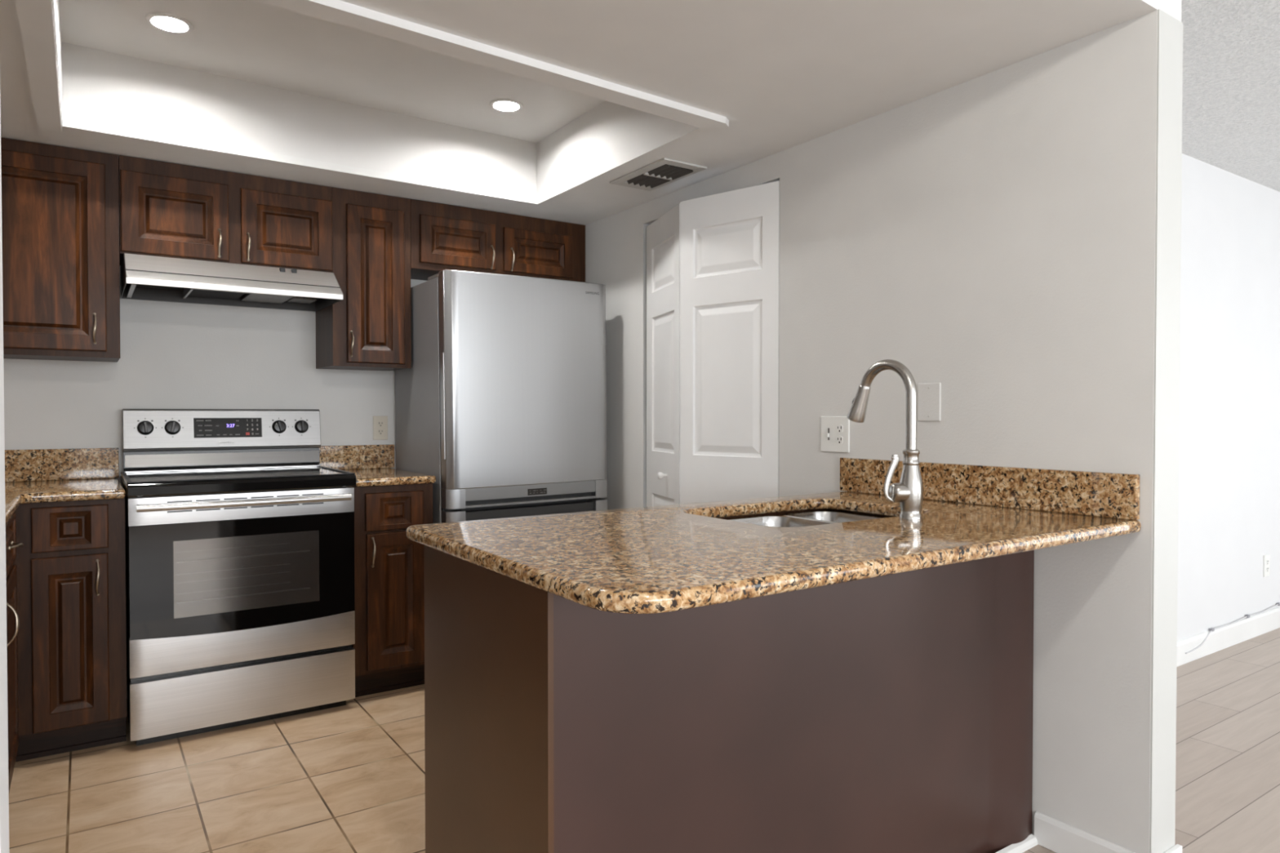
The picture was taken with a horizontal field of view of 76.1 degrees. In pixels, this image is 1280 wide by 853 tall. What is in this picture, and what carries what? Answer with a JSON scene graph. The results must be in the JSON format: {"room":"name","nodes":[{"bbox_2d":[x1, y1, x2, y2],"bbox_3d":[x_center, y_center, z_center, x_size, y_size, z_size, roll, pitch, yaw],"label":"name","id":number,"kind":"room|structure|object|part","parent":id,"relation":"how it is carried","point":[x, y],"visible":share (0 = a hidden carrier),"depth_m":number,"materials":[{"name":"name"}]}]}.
{"room":"kitchen","nodes":[
{"label":"kitchen","id":0,"kind":"room"},
{"bbox_2d":[0,94,8,852],"bbox_3d":[-2.423,-0.096,1.328,2.378,2.500,3.040,-1,1,-34],"label":"wall","id":1,"kind":"structure","parent":0,"point":[4,790],"depth_m":0.80,"materials":[{"name":"white paint"}]},
{"bbox_2d":[14,0,62,132],"bbox_3d":[-1.607,-1.001,2.188,0.071,0.022,1.365,-1,1,-34],"label":"ceiling beam","id":2,"kind":"structure","parent":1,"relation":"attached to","point":[35,17],"depth_m":2.19,"materials":[{"name":"white paint"}]},
{"bbox_2d":[62,117,537,204],"bbox_3d":[-1.221,-1.042,3.295,1.808,0.029,0.014,-1,1,-35],"label":"trim","id":3,"kind":"structure","parent":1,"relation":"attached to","point":[67,122],"depth_m":3.17,"materials":[{"name":"white paint"}]},
{"bbox_2d":[257,0,728,128],"bbox_3d":[-0.480,-1.000,2.159,1.919,0.022,0.082,-1,1,-37],"label":"ceiling beam","id":4,"kind":"structure","parent":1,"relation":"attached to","point":[337,11],"depth_m":2.20,"materials":[{"name":"white paint"}]},
{"bbox_2d":[3,265,426,485],"bbox_3d":[-1.402,-0.135,3.934,4.000,2.500,0.120,-1,1,-34],"label":"wall","id":5,"kind":"structure","parent":0,"point":[174,355],"depth_m":3.51,"materials":[{"name":"grey paint"}]},
{"bbox_2d":[0,137,120,362],"bbox_3d":[-2.294,-0.640,3.022,0.615,0.765,0.367,-1,1,-34],"label":"upper cabinet","id":6,"kind":"object","parent":5,"relation":"attached to","point":[60,205],"visible":1,"depth_m":2.97,"materials":[{"name":"brown wood"}]},
{"bbox_3d":[-2.012,-0.363,3.016,0.014,0.116,0.033,-1,1,-34],"label":"handle","id":7,"kind":"part","parent":6,"relation":"part of","materials":[{"name":"silver metal"}]},
{"bbox_2d":[4,447,119,481],"bbox_3d":[-2.525,0.152,3.087,0.938,0.123,0.020,-1,1,-34],"label":"backsplash","id":8,"kind":"structure","parent":5,"relation":"attached to","point":[32,464],"depth_m":3.23,"materials":[{"name":"brown stone"}]},
{"bbox_2d":[118,155,332,272],"bbox_3d":[-1.720,-0.844,3.410,0.771,0.369,0.367,-1,1,-34],"label":"upper cabinet","id":9,"kind":"object","parent":5,"relation":"attached to","point":[170,210],"visible":0.94,"depth_m":3.27,"materials":[{"name":"brown wood"}]},
{"bbox_3d":[-1.805,-0.815,3.181,0.366,0.305,0.019,-1,1,-34],"label":"door","id":10,"kind":"part","parent":9,"relation":"part of","materials":[{"name":"brown wood"}]},
{"bbox_3d":[-1.669,-0.731,3.245,0.014,0.116,0.033,-1,1,-34],"label":"handle","id":11,"kind":"part","parent":9,"relation":"part of","materials":[{"name":"silver metal"}]},
{"bbox_3d":[-1.582,-0.729,3.304,0.014,0.116,0.033,-1,1,-34],"label":"handle","id":12,"kind":"part","parent":9,"relation":"part of","materials":[{"name":"silver metal"}]},
{"bbox_3d":[-1.469,-0.816,3.409,0.354,0.299,0.019,-1,1,-34],"label":"door","id":13,"kind":"part","parent":9,"relation":"part of","materials":[{"name":"brown wood"}]},
{"bbox_2d":[120,253,343,311],"bbox_3d":[-1.678,-0.589,3.362,0.760,0.134,0.496,-1,1,-34],"label":"range hood","id":14,"kind":"object","parent":5,"relation":"attached to","point":[144,277],"visible":1,"depth_m":3.28,"materials":[{"name":"silver metal"}]},
{"bbox_3d":[-1.992,-0.586,3.149,0.002,0.132,0.495,-1,1,-34],"label":"plate","id":15,"kind":"part","parent":14,"relation":"part of","materials":[{"name":"metal"}]},
{"bbox_3d":[-1.979,-0.550,3.178,0.015,0.048,0.410,-1,1,-34],"label":"rail","id":16,"kind":"part","parent":14,"relation":"part of","materials":[{"name":"silver metal"}]},
{"bbox_3d":[-1.814,-0.563,3.563,0.756,0.070,0.010,-1,1,-34],"label":"plate","id":17,"kind":"part","parent":14,"relation":"part of","materials":[{"name":"silver metal"}]},
{"bbox_3d":[-1.679,-0.558,3.423,0.385,0.038,0.302,-1,1,-34],"label":"filter rail","id":18,"kind":"part","parent":14,"relation":"part of","materials":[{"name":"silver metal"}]},
{"bbox_2d":[279,267,284,271],"bbox_3d":[-1.472,-0.641,3.363,0.020,0.022,0.018,-1,1,-34],"label":"rocker switch","id":19,"kind":"object","parent":14,"relation":"attached to","point":[281,269],"depth_m":3.36,"materials":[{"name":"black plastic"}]},
{"bbox_2d":[290,268,297,273],"bbox_3d":[-1.435,-0.641,3.388,0.020,0.022,0.018,-1,1,-34],"label":"rocker switch","id":20,"kind":"object","parent":14,"relation":"attached to","point":[292,271],"depth_m":3.38,"materials":[{"name":"black plastic"}]},
{"bbox_3d":[-1.364,-0.593,3.576,0.002,0.132,0.495,-1,1,-34],"label":"plate","id":21,"kind":"part","parent":14,"relation":"part of","materials":[{"name":"metal"}]},
{"bbox_2d":[318,444,394,469],"bbox_3d":[-1.347,0.145,3.888,0.356,0.113,0.020,-1,1,-34],"label":"backsplash","id":22,"kind":"structure","parent":5,"relation":"attached to","point":[350,456],"depth_m":3.88,"materials":[{"name":"brown stone"}]},
{"bbox_2d":[315,186,411,370],"bbox_3d":[-1.258,-0.649,3.727,0.342,0.768,0.367,-1,1,-34],"label":"upper cabinet","id":23,"kind":"object","parent":5,"relation":"attached to","point":[369,329],"visible":0.98,"depth_m":3.60,"materials":[{"name":"brown wood"}]},
{"bbox_3d":[-1.246,-0.359,3.538,0.014,0.116,0.033,-1,1,-34],"label":"handle","id":24,"kind":"part","parent":23,"relation":"part of","materials":[{"name":"silver metal"}]},
{"bbox_3d":[-1.168,-0.623,3.617,0.251,0.686,0.019,-1,1,-34],"label":"door","id":25,"kind":"part","parent":23,"relation":"part of","materials":[{"name":"brown wood"}]},
{"bbox_2d":[373,416,387,439],"bbox_3d":[-1.257,0.007,3.957,0.070,0.116,0.008,-1,1,-34],"label":"outlet plate","id":26,"kind":"object","parent":5,"relation":"attached to","point":[380,423],"visible":1,"depth_m":3.96,"materials":[{"name":"beige plastic"}]},
{"bbox_2d":[377,428,383,435],"bbox_3d":[-1.255,0.026,3.955,0.029,0.029,0.002,-1,1,-34],"label":"receptacle","id":27,"kind":"object","parent":26,"relation":"attached to","point":[380,431],"depth_m":3.95,"materials":[{"name":"beige plastic"}]},
{"bbox_2d":[377,421,383,426],"bbox_3d":[-1.255,-0.013,3.955,0.029,0.029,0.002,-1,1,-34],"label":"receptacle","id":28,"kind":"object","parent":26,"relation":"attached to","point":[380,424],"depth_m":3.95,"materials":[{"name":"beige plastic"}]},
{"bbox_2d":[410,199,585,282],"bbox_3d":[-0.736,-0.882,4.079,0.917,0.312,0.367,-1,1,-34],"label":"upper cabinet","id":29,"kind":"object","parent":5,"relation":"attached to","point":[443,237],"visible":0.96,"depth_m":3.92,"materials":[{"name":"brown wood"}]},
{"bbox_3d":[-0.850,-0.861,3.830,0.368,0.218,0.019,-1,1,-34],"label":"door","id":30,"kind":"part","parent":29,"relation":"part of","materials":[{"name":"brown wood"}]},
{"bbox_3d":[-0.702,-0.810,3.901,0.014,0.116,0.033,-1,1,-34],"label":"handle","id":31,"kind":"part","parent":29,"relation":"part of","materials":[{"name":"silver metal"}]},
{"bbox_3d":[-0.616,-0.811,3.960,0.014,0.116,0.033,-1,1,-34],"label":"handle","id":32,"kind":"part","parent":29,"relation":"part of","materials":[{"name":"silver metal"}]},
{"bbox_3d":[-0.502,-0.861,4.067,0.380,0.212,0.019,-1,1,-34],"label":"door","id":33,"kind":"part","parent":29,"relation":"part of","materials":[{"name":"brown wood"}]},
{"bbox_2d":[58,0,605,142],"bbox_3d":[-0.839,-1.337,2.733,1.880,0.060,1.470,-1,1,-34],"label":"ceiling","id":34,"kind":"structure","parent":0,"point":[251,41],"depth_m":2.94,"materials":[{"name":"white paint"}]},
{"bbox_2d":[145,12,193,33],"bbox_3d":[-1.520,-1.312,2.641,0.136,0.027,0.136,-1,1,-34],"label":"recessed light","id":35,"kind":"object","parent":34,"relation":"in","point":[177,23],"visible":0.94,"depth_m":2.65,"materials":[{"name":"white paint"}]},
{"bbox_2d":[489,98,523,111],"bbox_3d":[-0.547,-1.323,3.344,0.136,0.027,0.136,-1,1,-34],"label":"recessed light","id":36,"kind":"object","parent":34,"relation":"in","point":[500,103],"visible":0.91,"depth_m":3.37,"materials":[{"name":"white paint"}]},
{"bbox_2d":[0,0,1157,225],"bbox_3d":[-0.835,-1.198,2.392,2.980,0.367,3.040,-1,1,-34],"label":"ceiling","id":37,"kind":"structure","parent":0,"point":[784,74],"depth_m":2.57,"materials":[{"name":"white paint"}]},
{"bbox_2d":[609,157,706,191],"bbox_3d":[0.068,-1.022,3.337,0.210,0.014,0.394,-1,1,-34],"label":"ceiling vent","id":38,"kind":"object","parent":37,"relation":"in","point":[664,171],"visible":1,"depth_m":3.31,"materials":[{"name":"metal"}]},
{"bbox_2d":[8,627,1279,852],"bbox_3d":[1.831,1.217,1.195,9.240,0.120,8.320,-1,1,-34],"label":"floor","id":39,"kind":"structure","parent":0,"point":[349,778],"depth_m":2.61,"materials":[{"name":"beige tile"}]},
{"bbox_2d":[5,511,23,791],"bbox_3d":[-2.022,0.703,2.118,0.673,0.880,2.196,-1,1,-34],"label":"base cabinet","id":40,"kind":"object","parent":39,"relation":"on","point":[12,618],"visible":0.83,"depth_m":2.43,"materials":[{"name":"brown wood"}]},
{"bbox_3d":[-1.850,0.350,2.384,0.019,0.150,0.540,-1,1,-34],"label":"drawer","id":41,"kind":"part","parent":40,"relation":"part of","materials":[{"name":"brown wood"}]},
{"bbox_3d":[-1.850,0.736,2.390,0.019,0.580,0.540,-1,1,-34],"label":"door","id":42,"kind":"part","parent":40,"relation":"part of","materials":[{"name":"brown wood"}]},
{"bbox_3d":[-1.706,0.536,2.219,0.033,0.126,0.014,-1,1,-34],"label":"handle","id":43,"kind":"part","parent":40,"relation":"part of","materials":[{"name":"silver metal"}]},
{"bbox_3d":[-1.829,0.348,2.398,0.033,0.014,0.116,-1,1,-34],"label":"handle","id":44,"kind":"part","parent":40,"relation":"part of","materials":[{"name":"silver metal"}]},
{"bbox_2d":[4,477,125,523],"bbox_3d":[-1.909,0.244,2.183,0.938,0.032,2.207,-1,1,-34],"label":"countertop","id":45,"kind":"structure","parent":40,"relation":"on","point":[16,493],"depth_m":2.80,"materials":[{"name":"brown stone"}]},
{"bbox_2d":[13,497,127,762],"bbox_3d":[-2.090,0.689,3.008,0.316,0.880,0.654,-1,1,-34],"label":"base cabinet","id":46,"kind":"object","parent":39,"relation":"on","point":[70,563],"visible":0.94,"depth_m":2.77,"materials":[{"name":"brown wood"}]},
{"bbox_3d":[-1.928,0.344,2.767,0.214,0.149,0.019,-1,1,-34],"label":"drawer","id":47,"kind":"part","parent":46,"relation":"part of","materials":[{"name":"brown wood"}]},
{"bbox_3d":[-1.929,0.729,2.772,0.214,0.581,0.019,-1,1,-34],"label":"door","id":48,"kind":"part","parent":46,"relation":"part of","materials":[{"name":"brown wood"}]},
{"bbox_3d":[-1.853,0.517,2.791,0.014,0.126,0.033,-1,1,-34],"label":"handle","id":49,"kind":"part","parent":46,"relation":"part of","materials":[{"name":"silver metal"}]},
{"bbox_2d":[120,408,356,746],"bbox_3d":[-1.617,0.526,3.286,0.774,1.197,0.710,-1,1,-34],"label":"range","id":50,"kind":"object","parent":39,"relation":"on","point":[240,589],"visible":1,"depth_m":3.06,"materials":[{"name":"silver metal"}]},
{"bbox_3d":[-2.023,0.006,3.343,0.059,0.059,0.028,-1,1,-34],"label":"knob","id":51,"kind":"part","parent":50,"relation":"part of","materials":[{"name":"black plastic"}]},
{"bbox_3d":[-1.942,0.005,3.397,0.059,0.059,0.028,-1,1,-34],"label":"knob","id":52,"kind":"part","parent":50,"relation":"part of","materials":[{"name":"black plastic"}]},
{"bbox_3d":[-1.774,0.005,3.523,0.264,0.084,0.013,-1,1,-34],"label":"display panel","id":53,"kind":"part","parent":50,"relation":"part of","materials":[{"name":"black glass"}]},
{"bbox_2d":[120,465,356,497],"bbox_3d":[-1.613,0.212,3.272,0.770,0.055,0.615,-1,1,-34],"label":"cooktop","id":54,"kind":"object","parent":50,"relation":"in","point":[205,481],"depth_m":3.11,"materials":[{"name":"black glass"}]},
{"bbox_3d":[-1.451,0.547,3.039,0.760,0.410,0.006,-1,1,-34],"label":"door glass","id":55,"kind":"part","parent":50,"relation":"part of","materials":[{"name":"black glass"}]},
{"bbox_3d":[-1.460,0.990,3.059,0.762,0.197,0.038,-1,1,-34],"label":"storage drawer","id":56,"kind":"part","parent":50,"relation":"part of","materials":[{"name":"silver metal"}]},
{"bbox_3d":[-1.427,0.279,3.000,0.717,0.025,0.030,-1,1,-34],"label":"door handle","id":57,"kind":"part","parent":50,"relation":"part of","materials":[{"name":"silver metal"}]},
{"bbox_2d":[173,530,319,618],"bbox_3d":[-1.460,0.542,3.050,0.533,0.315,0.033,-1,1,-34],"label":"oven window","id":58,"kind":"structure","parent":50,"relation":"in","point":[217,574],"depth_m":3.03,"materials":[{"name":"glass"}]},
{"bbox_3d":[-1.601,0.001,3.630,0.059,0.059,0.028,-1,1,-34],"label":"knob","id":59,"kind":"part","parent":50,"relation":"part of","materials":[{"name":"black plastic"}]},
{"bbox_3d":[-1.523,0.001,3.683,0.059,0.059,0.028,-1,1,-34],"label":"knob","id":60,"kind":"part","parent":50,"relation":"part of","materials":[{"name":"black plastic"}]},
{"bbox_2d":[351,483,432,697],"bbox_3d":[-1.178,0.680,3.628,0.335,0.880,0.654,-1,1,-34],"label":"base cabinet","id":61,"kind":"object","parent":39,"relation":"on","point":[388,646],"visible":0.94,"depth_m":3.38,"materials":[{"name":"brown wood"}]},
{"bbox_3d":[-1.081,0.512,3.316,0.014,0.126,0.033,-1,1,-34],"label":"handle","id":62,"kind":"part","parent":61,"relation":"part of","materials":[{"name":"silver metal"}]},
{"bbox_2d":[340,467,435,487],"bbox_3d":[-1.180,0.222,3.630,0.340,0.032,0.635,-1,1,-34],"label":"countertop","id":63,"kind":"structure","parent":61,"relation":"on","point":[382,476],"depth_m":3.43,"materials":[{"name":"brown stone"}]},
{"bbox_3d":[-1.016,0.348,3.388,0.241,0.154,0.019,-1,1,-34],"label":"drawer","id":64,"kind":"part","parent":61,"relation":"part of","materials":[{"name":"brown wood"}]},
{"bbox_3d":[-1.012,0.716,3.396,0.243,0.558,0.019,-1,1,-34],"label":"door","id":65,"kind":"part","parent":61,"relation":"part of","materials":[{"name":"brown wood"}]},
{"bbox_2d":[395,269,607,523],"bbox_3d":[-0.664,0.221,3.912,0.802,1.782,0.696,-1,1,-34],"label":"refrigerator","id":66,"kind":"object","parent":39,"relation":"on","point":[501,400],"visible":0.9,"depth_m":3.60,"materials":[{"name":"silver metal"}]},
{"bbox_2d":[395,277,441,523],"bbox_3d":[-0.692,0.217,3.956,0.795,1.727,0.592,-1,1,-34],"label":"panel","id":67,"kind":"object","parent":66,"relation":"attached to","point":[417,388],"depth_m":3.64,"materials":[{"name":"grey metal"}]},
{"bbox_3d":[-0.495,-0.202,3.652,0.799,0.918,0.086,-1,1,-34],"label":"door","id":68,"kind":"part","parent":66,"relation":"part of","materials":[{"name":"silver metal"}]},
{"bbox_2d":[423,509,1034,852],"bbox_3d":[0.292,0.703,2.075,1.498,0.880,0.627,-1,1,-34],"label":"base cabinet","id":69,"kind":"object","parent":39,"relation":"on","point":[893,713],"visible":0.77,"depth_m":1.72,"materials":[{"name":"brown wood"}]},
{"bbox_3d":[-0.326,0.710,1.661,0.011,0.880,0.615,-1,1,-34],"label":"panel","id":70,"kind":"part","parent":69,"relation":"part of","materials":[{"name":"brown wood"}]},
{"bbox_2d":[406,491,1141,613],"bbox_3d":[0.341,0.247,1.964,1.538,0.032,0.937,-1,1,-34],"label":"countertop","id":71,"kind":"structure","parent":69,"relation":"on","point":[673,557],"depth_m":1.65,"materials":[{"name":"brown stone"}]},
{"bbox_2d":[725,511,883,527],"bbox_3d":[0.451,0.352,2.206,0.598,0.178,0.428,-1,1,-34],"label":"sink","id":72,"kind":"object","parent":71,"relation":"in","point":[810,517],"visible":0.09,"depth_m":2.39,"materials":[{"name":"metal"}]},
{"bbox_3d":[0.366,0.354,2.148,0.394,0.176,0.428,-1,1,-34],"label":"bowl","id":73,"kind":"part","parent":72,"relation":"part of","materials":[{"name":"metal"}]},
{"bbox_3d":[0.614,0.352,2.317,0.204,0.176,0.428,-1,1,-34],"label":"bowl","id":74,"kind":"part","parent":72,"relation":"part of","materials":[{"name":"metal"}]},
{"bbox_2d":[846,359,923,519],"bbox_3d":[0.610,0.029,2.092,0.099,0.401,0.229,-1,1,-34],"label":"faucet","id":75,"kind":"object","parent":71,"relation":"on","point":[908,491],"visible":1,"depth_m":2.02,"materials":[{"name":"silver metal"}]},
{"bbox_3d":[0.634,-0.055,2.092,0.027,0.233,0.172,-1,1,-34],"label":"spout","id":76,"kind":"part","parent":75,"relation":"part of","materials":[{"name":"silver metal"}]},
{"bbox_3d":[0.623,0.130,2.022,0.043,0.120,0.012,0,1,-13],"label":"handle lever","id":77,"kind":"part","parent":75,"relation":"part of","materials":[{"name":"silver metal"}]},
{"bbox_3d":[0.461,0.707,1.831,1.480,0.880,0.034,-1,1,-34],"label":"panel","id":78,"kind":"part","parent":69,"relation":"part of","materials":[{"name":"brown wood"}]},
{"bbox_2d":[995,834,1037,852],"bbox_3d":[0.471,1.136,1.822,1.478,0.022,0.018,-1,1,-34],"label":"trim","id":79,"kind":"structure","parent":69,"relation":"attached to","point":[1031,841],"depth_m":2.19,"materials":[{"name":"white paint"}]},
{"bbox_2d":[585,0,1181,852],"bbox_3d":[0.449,-0.125,3.283,0.128,2.500,3.040,-1,1,-34],"label":"wall","id":80,"kind":"structure","parent":0,"point":[990,237],"depth_m":2.29,"materials":[{"name":"white paint"}]},
{"bbox_2d":[646,181,779,506],"bbox_3d":[0.250,0.084,3.422,0.199,2.037,0.888,-1,1,-34],"label":"door","id":81,"kind":"structure","parent":80,"relation":"in","point":[713,261],"depth_m":3.25,"materials":[{"name":"white paint"}]},
{"bbox_3d":[0.094,0.211,3.522,0.045,0.031,0.031,-1,1,-34],"label":"knob","id":82,"kind":"part","parent":81,"relation":"part of","materials":[{"name":"white paint"}]},
{"bbox_2d":[820,416,849,453],"bbox_3d":[0.672,0.027,2.830,0.016,0.124,0.128,-1,1,-34],"label":"outlet plate","id":83,"kind":"object","parent":80,"relation":"attached to","point":[835,430],"visible":0.99,"depth_m":2.83,"materials":[{"name":"white plastic"}]},
{"bbox_2d":[826,427,829,439],"bbox_3d":[0.655,0.026,2.849,0.009,0.042,0.007,-1,1,-34],"label":"switch","id":84,"kind":"object","parent":83,"relation":"attached to","point":[827,428],"depth_m":2.85,"materials":[{"name":"white plastic"}]},
{"bbox_2d":[835,435,843,444],"bbox_3d":[0.686,0.047,2.809,0.002,0.029,0.029,-1,1,-34],"label":"receptacle","id":85,"kind":"object","parent":83,"relation":"attached to","point":[839,439],"depth_m":2.81,"materials":[{"name":"white plastic"}]},
{"bbox_2d":[835,424,843,432],"bbox_3d":[0.686,0.008,2.809,0.002,0.029,0.029,-1,1,-34],"label":"receptacle","id":86,"kind":"object","parent":83,"relation":"attached to","point":[839,428],"depth_m":2.81,"materials":[{"name":"white plastic"}]},
{"bbox_2d":[917,382,941,421],"bbox_3d":[0.890,-0.075,2.516,0.008,0.117,0.081,-1,1,-34],"label":"blank plate","id":87,"kind":"object","parent":80,"relation":"attached to","point":[929,394],"visible":1,"depth_m":2.51,"materials":[{"name":"paint"}]},
{"bbox_2d":[840,457,1139,519],"bbox_3d":[0.958,0.168,2.405,0.020,0.112,0.952,-1,1,-34],"label":"backsplash","id":88,"kind":"structure","parent":80,"relation":"attached to","point":[1099,494],"depth_m":2.26,"materials":[{"name":"brown stone"}]},
{"bbox_2d":[1034,811,1182,852],"bbox_3d":[1.228,1.100,2.157,0.153,0.084,0.305,-1,1,-34],"label":"baseboard","id":89,"kind":"structure","parent":80,"relation":"attached to","point":[1055,835],"depth_m":2.16,"materials":[{"name":"white paint"}]},
{"bbox_2d":[1149,8,1182,852],"bbox_3d":[1.306,0.067,2.028,0.127,2.153,0.004,-1,1,-34],"label":"trim","id":90,"kind":"structure","parent":80,"relation":"attached to","point":[1170,29],"depth_m":2.02,"materials":[{"name":"paint"}]},
{"bbox_2d":[1177,153,1279,640],"bbox_3d":[2.796,-0.187,4.065,4.632,2.600,0.107,-1,1,-34],"label":"wall","id":91,"kind":"structure","parent":0,"point":[1228,503],"depth_m":4.11,"materials":[{"name":"paint"}]},
{"bbox_2d":[1176,605,1279,666],"bbox_3d":[2.780,1.058,4.000,4.512,0.112,0.014,-1,1,-34],"label":"baseboard","id":92,"kind":"structure","parent":91,"relation":"attached to","point":[1246,628],"depth_m":4.11,"materials":[{"name":"white paint"}]},
{"bbox_2d":[1185,602,1279,653],"bbox_3d":[3.176,1.019,4.264,1.480,0.089,0.019,-1,1,-34],"label":"cable","id":93,"kind":"object","parent":91,"relation":"attached to","point":[1211,629],"visible":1,"depth_m":4.13,"materials":[{"name":"white plastic"}]},
{"bbox_2d":[1263,554,1270,577],"bbox_3d":[3.381,0.750,4.407,0.070,0.116,0.009,-1,1,-34],"label":"outlet plate","id":94,"kind":"object","parent":91,"relation":"attached to","point":[1266,557],"visible":1,"depth_m":4.40,"materials":[{"name":"white plastic"}]},
{"bbox_2d":[1181,0,1279,191],"bbox_3d":[2.456,-1.264,0.240,9.480,0.100,6.100,-1,1,-34],"label":"ceiling","id":95,"kind":"structure","parent":0,"point":[1231,92],"depth_m":3.02,"materials":[{"name":"white paint"}]}
]}

